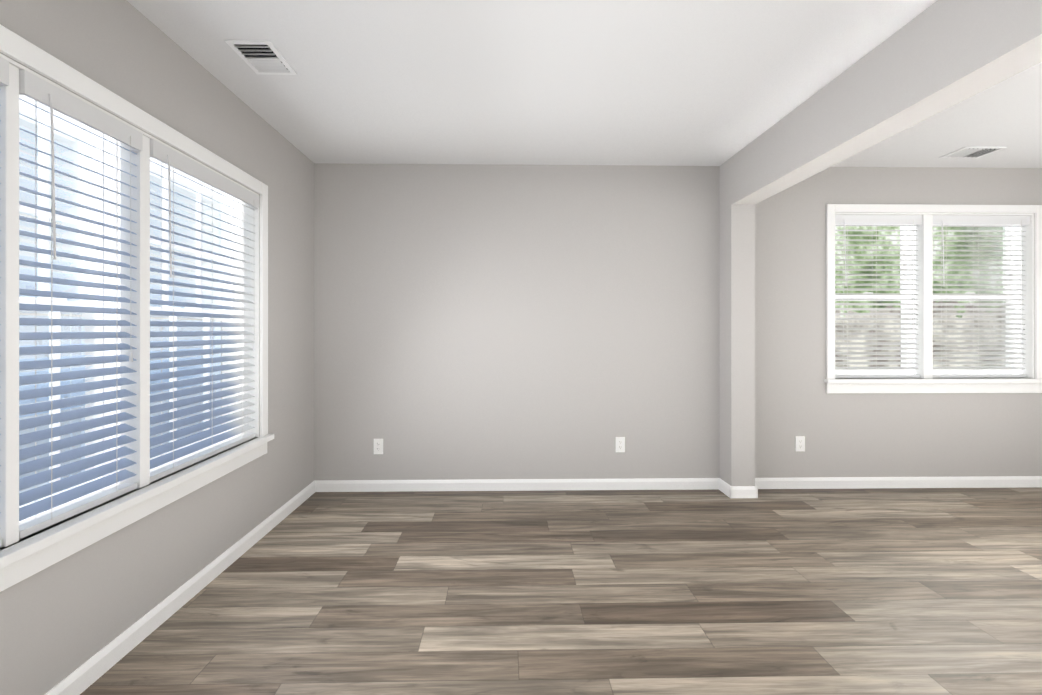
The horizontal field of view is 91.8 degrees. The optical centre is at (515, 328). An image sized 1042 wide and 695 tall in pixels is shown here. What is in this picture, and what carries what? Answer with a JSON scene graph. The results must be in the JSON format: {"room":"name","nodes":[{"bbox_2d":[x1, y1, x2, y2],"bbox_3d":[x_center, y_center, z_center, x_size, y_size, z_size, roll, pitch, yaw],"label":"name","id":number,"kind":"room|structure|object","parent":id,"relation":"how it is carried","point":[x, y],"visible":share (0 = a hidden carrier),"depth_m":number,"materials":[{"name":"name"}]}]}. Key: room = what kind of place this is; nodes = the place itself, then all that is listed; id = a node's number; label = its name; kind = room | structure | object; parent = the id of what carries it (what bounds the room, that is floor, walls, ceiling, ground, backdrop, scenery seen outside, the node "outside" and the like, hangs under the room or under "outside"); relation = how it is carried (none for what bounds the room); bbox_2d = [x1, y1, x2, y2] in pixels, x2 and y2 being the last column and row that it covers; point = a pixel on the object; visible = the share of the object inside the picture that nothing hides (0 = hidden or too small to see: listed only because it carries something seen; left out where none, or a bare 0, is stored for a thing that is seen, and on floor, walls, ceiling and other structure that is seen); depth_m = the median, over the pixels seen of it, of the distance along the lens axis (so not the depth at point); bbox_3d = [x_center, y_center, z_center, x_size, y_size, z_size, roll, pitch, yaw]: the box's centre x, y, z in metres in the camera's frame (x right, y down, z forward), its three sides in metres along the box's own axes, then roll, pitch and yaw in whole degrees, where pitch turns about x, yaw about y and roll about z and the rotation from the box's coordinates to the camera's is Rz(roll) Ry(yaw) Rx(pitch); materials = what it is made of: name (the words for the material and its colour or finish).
{"room":"empty living room","nodes":[
{"label":"empty living room","id":0,"kind":"room"},
{"bbox_2d":[0,0,313,694],"bbox_3d":[-1.536,-0.012,0.326,0.220,2.440,7.300,0,0,-1],"label":"wall","id":1,"kind":"structure","parent":0,"point":[61,620],"depth_m":2.16,"materials":[{"name":"paint"}]},
{"bbox_2d":[0,24,273,591],"bbox_3d":[-1.530,-0.056,1.744,0.248,1.580,2.515,0,0,-1],"label":"window unit","id":2,"kind":"structure","parent":1,"relation":"in","point":[43,131],"depth_m":1.83,"materials":[{"name":"white plastic"}]},
{"bbox_2d":[19,70,142,538],"bbox_3d":[-1.472,-0.073,1.695,0.088,1.356,0.492,0,0,-1],"label":"window blinds","id":3,"kind":"object","parent":2,"relation":"attached to","point":[38,89],"depth_m":1.69,"materials":[{"name":"white plastic"}]},
{"bbox_2d":[150,139,258,482],"bbox_3d":[-1.487,-0.073,2.420,0.088,1.356,0.870,0,0,-1],"label":"window blinds","id":4,"kind":"object","parent":2,"relation":"attached to","point":[158,151],"depth_m":2.37,"materials":[{"name":"white plastic"}]},
{"bbox_2d":[45,480,316,694],"bbox_3d":[-1.419,1.167,0.328,0.014,0.082,6.860,0,0,-1],"label":"baseboard","id":5,"kind":"structure","parent":1,"relation":"attached to","point":[89,672],"depth_m":2.09,"materials":[{"name":"white wood"}]},
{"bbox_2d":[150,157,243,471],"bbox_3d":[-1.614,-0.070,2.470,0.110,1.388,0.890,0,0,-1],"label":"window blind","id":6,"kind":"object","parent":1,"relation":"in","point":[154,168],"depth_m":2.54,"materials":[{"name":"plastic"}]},
{"bbox_2d":[80,487,1041,694],"bbox_3d":[1.684,1.268,0.391,7.020,0.120,7.300,0,0,-1],"label":"floor","id":7,"kind":"structure","parent":0,"point":[900,591],"depth_m":2.26,"materials":[{"name":"brown wood"}]},
{"bbox_2d":[127,0,1041,167],"bbox_3d":[1.774,-1.292,0.394,6.840,0.120,7.300,0,0,-1],"label":"ceiling","id":8,"kind":"structure","parent":0,"point":[621,82],"depth_m":2.48,"materials":[{"name":"paint"}]},
{"bbox_2d":[225,40,296,74],"bbox_3d":[-1.145,-1.224,2.295,0.190,0.013,0.280,0,0,-1],"label":"ceiling vent","id":9,"kind":"object","parent":8,"relation":"in","point":[263,57],"visible":1,"depth_m":2.28,"materials":[{"name":"silver metal"}]},
{"bbox_2d":[939,146,1006,157],"bbox_3d":[3.181,-1.224,3.518,0.280,0.013,0.210,0,0,-1],"label":"ceiling vent","id":10,"kind":"object","parent":8,"relation":"in","point":[971,152],"visible":1,"depth_m":3.50,"materials":[{"name":"silver metal"}]},
{"bbox_2d":[314,163,1041,479],"bbox_3d":[1.812,-0.010,3.935,6.620,2.440,0.220,0,0,-1],"label":"wall","id":11,"kind":"structure","parent":0,"point":[475,321],"depth_m":3.80,"materials":[{"name":"paint"}]},
{"bbox_2d":[374,439,382,453],"bbox_3d":[-1.020,0.877,3.763,0.070,0.115,0.007,0,0,-1],"label":"electrical outlet","id":12,"kind":"object","parent":11,"relation":"attached to","point":[378,446],"visible":1,"depth_m":3.76,"materials":[{"name":"white plastic"}]},
{"bbox_2d":[317,478,724,491],"bbox_3d":[0.040,1.169,3.781,3.010,0.082,0.014,0,0,-1],"label":"baseboard","id":13,"kind":"structure","parent":11,"relation":"attached to","point":[636,483],"depth_m":3.77,"materials":[{"name":"white wood"}]},
{"bbox_2d":[616,437,624,451],"bbox_3d":[0.790,0.872,3.800,0.070,0.115,0.007,0,0,-1],"label":"electrical outlet","id":14,"kind":"object","parent":11,"relation":"attached to","point":[620,444],"visible":1,"depth_m":3.80,"materials":[{"name":"white plastic"}]},
{"bbox_2d":[795,436,804,451],"bbox_3d":[2.159,0.872,3.828,0.070,0.115,0.007,0,0,-1],"label":"electrical outlet","id":15,"kind":"object","parent":11,"relation":"attached to","point":[799,443],"visible":1,"depth_m":3.83,"materials":[{"name":"white plastic"}]},
{"bbox_2d":[835,224,915,373],"bbox_3d":[2.766,-0.246,3.989,0.700,1.252,0.110,0,0,-1],"label":"window blind","id":16,"kind":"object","parent":11,"relation":"in","point":[901,228],"depth_m":3.96,"materials":[{"name":"white plastic"}]},
{"bbox_2d":[737,476,1041,491],"bbox_3d":[3.289,1.169,3.847,3.150,0.082,0.014,0,0,-1],"label":"baseboard","id":17,"kind":"structure","parent":11,"relation":"attached to","point":[969,481],"depth_m":3.83,"materials":[{"name":"white wood"}]},
{"bbox_2d":[824,204,1041,392],"bbox_3d":[3.195,-0.227,3.929,1.705,1.434,0.248,0,0,-1],"label":"window","id":18,"kind":"structure","parent":11,"relation":"in","point":[1017,371],"depth_m":3.86,"materials":[{"name":"white plastic"}]},
{"bbox_2d":[835,215,1029,377],"bbox_3d":[3.196,-0.247,3.896,1.525,1.246,0.088,0,0,-1],"label":"window blinds","id":19,"kind":"object","parent":18,"relation":"attached to","point":[942,221],"visible":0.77,"depth_m":3.90,"materials":[{"name":"white plastic"}]},
{"bbox_2d":[720,205,754,485],"bbox_3d":[1.631,0.160,3.721,0.170,2.100,0.200,0,0,-1],"label":"wall column","id":20,"kind":"structure","parent":0,"point":[737,345],"depth_m":3.62,"materials":[{"name":"paint"}]},
{"bbox_2d":[720,0,1041,210],"bbox_3d":[1.699,-1.062,0.392,0.170,0.340,6.860,0,0,-1],"label":"header beam","id":21,"kind":"structure","parent":0,"point":[937,57],"depth_m":2.12,"materials":[{"name":"paint"}]},
{"label":"outside","id":22,"kind":"structure","parent":0,"visible":0},
{"bbox_2d":[835,226,976,366],"bbox_3d":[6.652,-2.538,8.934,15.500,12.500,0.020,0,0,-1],"label":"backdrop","id":23,"kind":"structure","parent":22,"point":[885,267],"depth_m":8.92,"materials":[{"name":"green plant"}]}
]}

